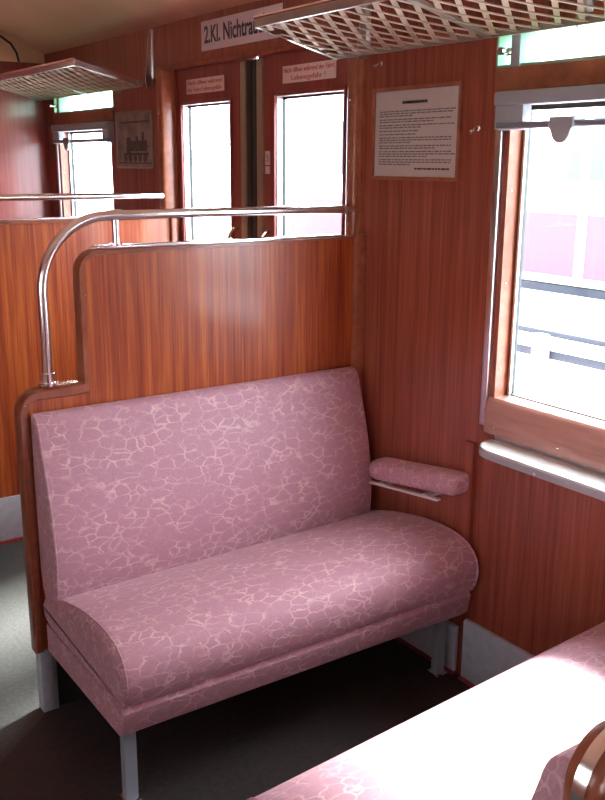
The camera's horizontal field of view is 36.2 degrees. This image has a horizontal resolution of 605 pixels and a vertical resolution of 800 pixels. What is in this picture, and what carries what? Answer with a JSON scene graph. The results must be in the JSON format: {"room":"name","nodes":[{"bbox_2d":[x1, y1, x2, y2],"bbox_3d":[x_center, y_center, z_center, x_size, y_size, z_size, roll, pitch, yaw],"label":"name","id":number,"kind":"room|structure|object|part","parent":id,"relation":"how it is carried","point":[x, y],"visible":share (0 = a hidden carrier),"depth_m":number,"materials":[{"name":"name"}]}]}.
{"room":"vehicle interior","nodes":[
{"label":"vehicle interior","id":0,"kind":"room"},
{"bbox_2d":[0,540,43,762],"bbox_3d":[-0.764,1.054,2.058,3.060,0.080,6.400,-10,17,-34],"label":"floor","id":1,"kind":"structure","parent":0,"point":[20,710],"depth_m":2.87,"materials":[{"name":"grey"}]},
{"bbox_2d":[0,192,166,544],"bbox_3d":[-0.997,-0.126,3.709,1.091,1.374,0.054,-10,17,-34],"label":"wall","id":2,"kind":"structure","parent":1,"relation":"on","point":[24,242],"depth_m":3.63,"materials":[{"name":"brown wood"}]},
{"bbox_3d":[-0.998,0.444,3.862,1.080,0.190,0.040,-10,17,-34],"label":"skirting","id":3,"kind":"part","parent":2,"relation":"part of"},
{"bbox_3d":[-1.003,-0.171,3.697,1.081,1.086,0.048,-10,17,-34],"label":"edge moulding","id":4,"kind":"part","parent":2,"relation":"part of","materials":[{"name":"brown wood"}]},
{"bbox_3d":[-0.983,-0.581,3.603,0.969,0.438,0.026,-10,17,-34],"label":"handrail","id":5,"kind":"part","parent":2,"relation":"part of","materials":[{"name":"silver metal"}]},
{"bbox_2d":[170,218,179,241],"bbox_3d":[-0.535,-0.235,3.984,0.038,1.113,0.021,-10,17,-34],"label":"trim","id":6,"kind":"structure","parent":2,"relation":"attached to","point":[174,222],"depth_m":3.85,"materials":[{"name":"brown wood"}]},
{"bbox_2d":[14,205,355,712],"bbox_3d":[-0.288,0.133,2.720,1.091,1.372,0.051,-10,17,-34],"label":"wall","id":7,"kind":"structure","parent":1,"relation":"on","point":[155,318],"depth_m":2.58,"materials":[{"name":"brown wood"}]},
{"bbox_2d":[39,372,57,386],"bbox_3d":[-0.662,-0.056,2.405,0.048,0.034,0.047,-10,17,-34],"label":"socket","id":8,"kind":"object","parent":7,"relation":"attached to","point":[47,378],"depth_m":2.39,"materials":[{"name":"silver metal"}]},
{"bbox_3d":[-0.270,0.702,2.885,1.036,0.187,0.024,-10,17,-34],"label":"kick panel","id":9,"kind":"part","parent":7,"relation":"part of","materials":[{"name":"black"}]},
{"bbox_3d":[-0.490,-0.452,2.424,0.036,0.094,0.036,-10,17,-34],"label":"support post","id":10,"kind":"part","parent":7,"relation":"part of","materials":[{"name":"silver metal"}]},
{"bbox_3d":[-0.274,-0.320,2.614,0.969,0.438,0.026,-10,17,-34],"label":"handrail","id":11,"kind":"part","parent":7,"relation":"part of","materials":[{"name":"silver metal"}]},
{"bbox_2d":[351,234,365,394],"bbox_3d":[0.174,0.026,2.995,0.038,1.113,0.021,-10,17,-34],"label":"trim","id":12,"kind":"structure","parent":7,"relation":"attached to","point":[359,242],"depth_m":2.90,"materials":[{"name":"brown wood"}]},
{"bbox_2d":[562,720,604,799],"bbox_3d":[0.729,0.508,1.294,1.100,1.372,0.051,-10,17,-34],"label":"wall","id":13,"kind":"structure","parent":1,"relation":"on","point":[585,773],"depth_m":0.95,"materials":[{"name":"brown wood"}]},
{"bbox_2d":[0,61,53,217],"bbox_3d":[-2.567,-0.610,4.322,3.040,1.985,0.050,-10,17,-34],"label":"wall","id":14,"kind":"structure","parent":0,"point":[25,167],"depth_m":4.89,"materials":[{"name":"brown wood"}]},
{"bbox_2d":[0,35,19,61],"bbox_3d":[-1.576,-1.819,4.670,0.290,0.197,0.012,-10,17,-34],"label":"cord","id":15,"kind":"object","parent":14,"relation":"attached to","point":[1,36],"visible":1,"depth_m":4.73,"materials":[{"name":"black plastic"}]},
{"bbox_2d":[0,31,44,63],"bbox_3d":[-2.558,-1.820,4.007,2.900,0.515,0.054,-10,17,-34],"label":"trim","id":16,"kind":"structure","parent":14,"relation":"attached to","point":[26,54],"depth_m":4.76,"materials":[{"name":"paint"}]},
{"bbox_2d":[0,0,258,54],"bbox_3d":[-0.749,-1.226,1.468,3.040,0.570,6.400,-10,17,-34],"label":"ceiling","id":17,"kind":"structure","parent":0,"point":[46,26],"depth_m":4.02,"materials":[{"name":"paint"}]},
{"bbox_2d":[0,639,470,799],"bbox_3d":[0.018,1.020,2.044,1.620,0.006,1.800,-10,17,-34],"label":"floor","id":18,"kind":"structure","parent":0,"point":[243,746],"depth_m":2.48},
{"bbox_2d":[31,366,478,799],"bbox_3d":[-0.103,0.441,2.546,1.080,0.871,0.587,-10,17,-34],"label":"bench","id":19,"kind":"object","parent":18,"relation":"on","point":[199,548],"visible":0.99,"depth_m":2.48,"materials":[{"name":"pink fabric"}]},
{"bbox_3d":[-0.415,0.866,2.211,0.030,0.203,0.026,-10,17,-34],"label":"leg","id":20,"kind":"part","parent":19,"relation":"part of","materials":[{"name":"grey paint"}]},
{"bbox_3d":[-0.240,0.228,2.681,1.042,0.522,0.123,-10,17,-34],"label":"backrest","id":21,"kind":"part","parent":19,"relation":"part of","materials":[{"name":"pink fabric"}]},
{"bbox_2d":[43,512,475,706],"bbox_3d":[-0.099,0.501,2.556,1.080,0.178,0.565,-10,17,-34],"label":"seat cushion","id":22,"kind":"object","parent":19,"relation":"on","point":[156,624],"depth_m":2.40,"materials":[{"name":"pink fabric"}]},
{"bbox_3d":[0.407,0.728,2.764,0.030,0.203,0.026,-10,17,-34],"label":"leg","id":23,"kind":"part","parent":19,"relation":"part of","materials":[{"name":"grey paint"}]},
{"bbox_2d":[246,621,604,799],"bbox_3d":[0.507,0.668,1.682,1.080,0.871,0.735,-10,17,-34],"label":"bench","id":24,"kind":"object","parent":18,"relation":"on","point":[515,734],"visible":0.94,"depth_m":1.73,"materials":[{"name":"pink fabric"}]},
{"bbox_3d":[0.688,0.564,1.403,1.042,0.522,0.123,-10,17,-34],"label":"backrest","id":25,"kind":"part","parent":24,"relation":"part of","materials":[{"name":"pink fabric"}]},
{"bbox_2d":[44,0,604,675],"bbox_3d":[0.463,-0.269,2.590,0.070,2.230,6.300,-10,17,-34],"label":"wall","id":26,"kind":"structure","parent":0,"point":[538,545],"depth_m":2.62,"materials":[{"name":"brown wood"}]},
{"bbox_2d":[0,29,154,100],"bbox_3d":[-1.121,-1.532,4.266,0.332,0.228,1.294,-10,17,-34],"label":"luggage rack","id":27,"kind":"object","parent":26,"relation":"attached to","point":[29,72],"visible":1,"depth_m":4.08,"materials":[{"name":"silver metal"}]},
{"bbox_3d":[-1.496,-1.601,4.785,0.300,0.091,0.012,-10,17,-34],"label":"rail","id":28,"kind":"part","parent":27,"relation":"part of","materials":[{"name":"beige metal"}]},
{"bbox_3d":[-1.267,-1.486,4.206,0.012,0.024,1.230,-10,17,-34],"label":"rail","id":29,"kind":"part","parent":27,"relation":"part of","materials":[{"name":"silver metal"}]},
{"bbox_3d":[-1.025,-1.459,4.387,0.010,0.016,1.230,-10,17,-34],"label":"rail","id":30,"kind":"part","parent":27,"relation":"part of","materials":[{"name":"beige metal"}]},
{"bbox_3d":[-0.795,-1.344,3.808,0.300,0.091,0.012,-10,17,-34],"label":"rail","id":31,"kind":"part","parent":27,"relation":"part of","materials":[{"name":"silver metal"}]},
{"bbox_2d":[49,91,112,113],"bbox_3d":[-1.077,-1.460,4.531,0.095,0.085,0.760,-10,17,-34],"label":"window","id":32,"kind":"structure","parent":26,"relation":"in","point":[61,105],"depth_m":4.77,"materials":[{"name":"green"}]},
{"bbox_2d":[53,108,114,216],"bbox_3d":[-1.061,-0.961,4.662,0.088,0.943,0.760,-10,17,-34],"label":"window","id":33,"kind":"structure","parent":26,"relation":"in","point":[101,115],"depth_m":4.85,"materials":[{"name":"brown wood"}]},
{"bbox_2d":[51,121,114,149],"bbox_3d":[-1.092,-1.292,4.543,0.048,0.126,0.726,-10,17,-34],"label":"roller blind","id":34,"kind":"object","parent":33,"relation":"attached to","point":[107,127],"visible":1,"depth_m":4.48,"materials":[{"name":"grey paint"}]},
{"bbox_3d":[-1.097,-1.272,4.540,0.017,0.017,0.707,-10,17,-34],"label":"pull rod","id":35,"kind":"part","parent":34,"relation":"part of","materials":[{"name":"silver metal"}]},
{"bbox_2d":[115,109,154,168],"bbox_3d":[-0.745,-1.151,4.093,0.010,0.245,0.375,-10,17,-34],"label":"framed picture","id":36,"kind":"object","parent":26,"relation":"attached to","point":[134,130],"visible":1,"depth_m":4.08,"materials":[{"name":"beige paper"}]},
{"bbox_2d":[155,81,159,208],"bbox_3d":[-0.601,-0.454,4.037,0.027,1.850,0.068,-10,17,-34],"label":"trim","id":37,"kind":"structure","parent":26,"relation":"attached to","point":[155,81],"depth_m":3.90,"materials":[{"name":"brown wood"}]},
{"bbox_2d":[155,69,177,241],"bbox_3d":[-0.569,-0.434,3.960,0.065,1.850,0.068,-10,17,-34],"label":"trim","id":38,"kind":"structure","parent":26,"relation":"attached to","point":[165,92],"depth_m":3.77,"materials":[{"name":"brown wood"}]},
{"bbox_2d":[177,59,252,240],"bbox_3d":[-0.352,-0.369,3.715,0.094,1.850,0.576,-10,17,-34],"label":"door","id":39,"kind":"structure","parent":26,"relation":"in","point":[237,93],"depth_m":3.46,"materials":[{"name":"brown wood"}]},
{"bbox_2d":[186,75,223,94],"bbox_3d":[-0.376,-1.209,3.550,0.004,0.055,0.295,-10,17,-34],"label":"warning sign","id":40,"kind":"object","parent":39,"relation":"attached to","point":[214,83],"visible":1,"depth_m":3.54,"materials":[{"name":"white"}]},
{"bbox_3d":[-0.263,-0.595,3.490,0.053,0.123,0.014,-10,17,-34],"label":"handle","id":41,"kind":"part","parent":39,"relation":"part of","materials":[{"name":"gold metal"}]},
{"bbox_2d":[201,3,282,51],"bbox_3d":[-0.225,-1.318,3.283,0.005,0.105,0.555,-10,17,-34],"label":"sign","id":42,"kind":"object","parent":26,"relation":"attached to","point":[235,29],"visible":0.73,"depth_m":3.31,"materials":[{"name":"white plastic"}]},
{"bbox_2d":[156,34,357,69],"bbox_3d":[-0.208,-1.219,3.274,0.014,0.018,1.370,-10,17,-34],"label":"trim","id":43,"kind":"structure","parent":26,"relation":"attached to","point":[293,47],"depth_m":3.25,"materials":[{"name":"brown wood"}]},
{"bbox_2d":[252,43,347,237],"bbox_3d":[-0.022,-0.248,3.254,0.094,1.850,0.576,-10,17,-34],"label":"door","id":44,"kind":"structure","parent":26,"relation":"in","point":[269,93],"depth_m":3.21,"materials":[{"name":"brown wood"}]},
{"bbox_3d":[-0.140,-0.549,3.319,0.053,0.123,0.014,-10,17,-34],"label":"handle","id":45,"kind":"part","parent":44,"relation":"part of","materials":[{"name":"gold metal"}]},
{"bbox_2d":[265,151,269,173],"bbox_3d":[-0.123,-0.840,3.267,0.004,0.078,0.028,-10,17,-34],"label":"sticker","id":46,"kind":"object","parent":44,"relation":"attached to","point":[267,153],"visible":1,"depth_m":3.27,"materials":[{"name":"paper"}]},
{"bbox_3d":[-0.123,-0.854,3.264,0.003,0.048,0.028,-10,17,-34],"label":"plate","id":47,"kind":"part","parent":46,"relation":"part of","materials":[{"name":"white plastic"}]},
{"bbox_3d":[-0.123,-0.814,3.274,0.003,0.026,0.028,-10,17,-34],"label":"blank plate","id":48,"kind":"part","parent":46,"relation":"part of","materials":[{"name":"white plastic"}]},
{"bbox_2d":[283,59,336,83],"bbox_3d":[0.019,-1.064,2.999,0.004,0.055,0.300,-10,17,-34],"label":"warning sign","id":49,"kind":"object","parent":44,"relation":"attached to","point":[326,69],"visible":1,"depth_m":2.99,"materials":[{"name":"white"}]},
{"bbox_2d":[345,40,365,235],"bbox_3d":[0.153,-0.177,2.985,0.027,1.850,0.068,-10,17,-34],"label":"trim","id":50,"kind":"structure","parent":26,"relation":"attached to","point":[354,153],"depth_m":2.82,"materials":[{"name":"brown wood"}]},
{"bbox_2d":[373,61,382,68],"bbox_3d":[0.218,-0.973,2.687,0.032,0.022,0.014,-10,17,-34],"label":"coat hook","id":51,"kind":"object","parent":26,"relation":"attached to","point":[375,66],"visible":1,"depth_m":2.68,"materials":[{"name":"silver metal"}]},
{"bbox_2d":[370,81,464,181],"bbox_3d":[0.316,-0.753,2.613,0.012,0.258,0.372,-10,17,-34],"label":"framed notice","id":52,"kind":"object","parent":26,"relation":"attached to","point":[416,135],"visible":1,"depth_m":2.60,"materials":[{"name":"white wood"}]},
{"bbox_2d":[369,457,468,500],"bbox_3d":[0.342,0.232,2.763,0.075,0.130,0.386,-10,17,-34],"label":"armrest","id":53,"kind":"object","parent":26,"relation":"attached to","point":[436,480],"visible":1,"depth_m":2.71,"materials":[{"name":"pink fabric"}]},
{"bbox_2d":[254,0,604,59],"bbox_3d":[0.529,-0.926,1.964,0.332,0.228,1.877,-10,17,-34],"label":"luggage rack","id":54,"kind":"object","parent":26,"relation":"attached to","point":[264,22],"visible":1,"depth_m":2.33,"materials":[{"name":"silver metal"}]},
{"bbox_3d":[-0.012,-1.056,2.715,0.300,0.091,0.012,-10,17,-34],"label":"rail","id":55,"kind":"part","parent":54,"relation":"part of","materials":[{"name":"silver metal"}]},
{"bbox_3d":[0.399,-0.875,1.884,0.012,0.024,1.865,-10,17,-34],"label":"rail","id":56,"kind":"part","parent":54,"relation":"part of","materials":[{"name":"silver metal"}]},
{"bbox_3d":[0.641,-0.848,2.064,0.010,0.016,1.865,-10,17,-34],"label":"rail","id":57,"kind":"part","parent":54,"relation":"part of","materials":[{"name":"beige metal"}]},
{"bbox_2d":[394,619,534,687],"bbox_3d":[1.198,1.005,1.734,0.021,0.200,3.570,-10,17,-34],"label":"baseboard","id":58,"kind":"structure","parent":26,"relation":"attached to","point":[486,655],"depth_m":2.70,"materials":[{"name":"grey"}]},
{"bbox_2d":[457,440,476,621],"bbox_3d":[0.472,0.386,2.663,0.014,0.555,0.033,-10,17,-34],"label":"trim","id":59,"kind":"structure","parent":26,"relation":"attached to","point":[470,459],"depth_m":2.62,"materials":[{"name":"brown wood"}]},
{"bbox_2d":[468,125,480,133],"bbox_3d":[0.447,-0.705,2.410,0.035,0.024,0.016,-10,17,-34],"label":"coat hook","id":60,"kind":"object","parent":26,"relation":"attached to","point":[478,127],"visible":1,"depth_m":2.41,"materials":[{"name":"silver metal"}]},
{"bbox_2d":[479,58,604,470],"bbox_3d":[0.729,-0.304,2.167,0.088,0.943,0.760,-10,17,-34],"label":"window","id":61,"kind":"structure","parent":26,"relation":"in","point":[578,436],"depth_m":2.39,"materials":[{"name":"brown wood"}]},
{"bbox_2d":[494,84,604,142],"bbox_3d":[0.697,-0.636,2.048,0.048,0.126,0.726,-10,17,-34],"label":"roller blind","id":62,"kind":"object","parent":61,"relation":"attached to","point":[513,108],"visible":1,"depth_m":2.19,"materials":[{"name":"grey paint"}]},
{"bbox_3d":[0.693,-0.615,2.045,0.017,0.017,0.707,-10,17,-34],"label":"pull rod","id":63,"kind":"part","parent":62,"relation":"part of","materials":[{"name":"silver metal"}]},
{"bbox_2d":[479,435,604,500],"bbox_3d":[0.669,0.183,2.242,0.102,0.040,0.650,-10,17,-34],"label":"window ledge","id":64,"kind":"object","parent":26,"relation":"attached to","point":[579,477],"visible":0.99,"depth_m":2.31,"materials":[{"name":"white plastic"}]},
{"bbox_2d":[496,22,604,67],"bbox_3d":[0.713,-0.803,2.036,0.095,0.085,0.760,-10,17,-34],"label":"window","id":65,"kind":"structure","parent":26,"relation":"in","point":[519,49],"depth_m":2.28,"materials":[{"name":"green"}]},
{"bbox_3d":[0.500,-0.861,2.284,0.036,0.020,0.020,-10,17,-34],"label":"latch knob","id":66,"kind":"part","parent":65,"relation":"part of","materials":[{"name":"silver metal"}]},
{"label":"outside","id":67,"kind":"structure","parent":0,"visible":0},
{"bbox_2d":[77,203,286,240],"bbox_3d":[-0.002,-0.520,12.195,70.000,0.200,75.000,-10,17,-34],"label":"ground","id":68,"kind":"structure","parent":67,"point":[205,228],"depth_m":36.99,"materials":[{"name":"white"}]},
{"bbox_2d":[287,41,604,299],"bbox_3d":[5.699,-0.806,6.077,2.720,3.410,16.900,-10,17,-34],"label":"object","id":69,"kind":"object","parent":68,"relation":"on","point":[564,241],"visible":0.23,"depth_m":8.52,"materials":[{"name":"white"}]},
{"bbox_2d":[514,288,604,416],"bbox_3d":[5.444,1.103,3.062,1.360,1.300,21.600,-10,17,-34],"label":"platform","id":70,"kind":"object","parent":68,"relation":"on","point":[577,387],"depth_m":6.87,"materials":[{"name":"white"}]},
{"bbox_2d":[517,325,604,370],"bbox_3d":[4.880,0.714,2.555,0.040,0.200,21.600,-10,17,-34],"label":"trim","id":71,"kind":"structure","parent":70,"relation":"attached to","point":[567,358],"depth_m":6.66,"materials":[{"name":"grey"}]},
{"bbox_2d":[518,331,604,400],"bbox_3d":[1.847,0.152,6.777,0.080,1.235,14.000,-10,17,-34],"label":"fence","id":72,"kind":"object","parent":68,"relation":"on","point":[541,343],"visible":0.16,"depth_m":6.76,"materials":[{"name":"white"}]},
{"bbox_3d":[1.745,0.115,6.920,0.080,1.235,0.110,-10,17,-34],"label":"post","id":73,"kind":"part","parent":72,"relation":"part of","materials":[{"name":"white"}]},
{"bbox_3d":[1.851,-0.390,6.636,0.040,0.095,14.000,-10,17,-34],"label":"rail","id":74,"kind":"part","parent":72,"relation":"part of","materials":[{"name":"white"}]}
]}

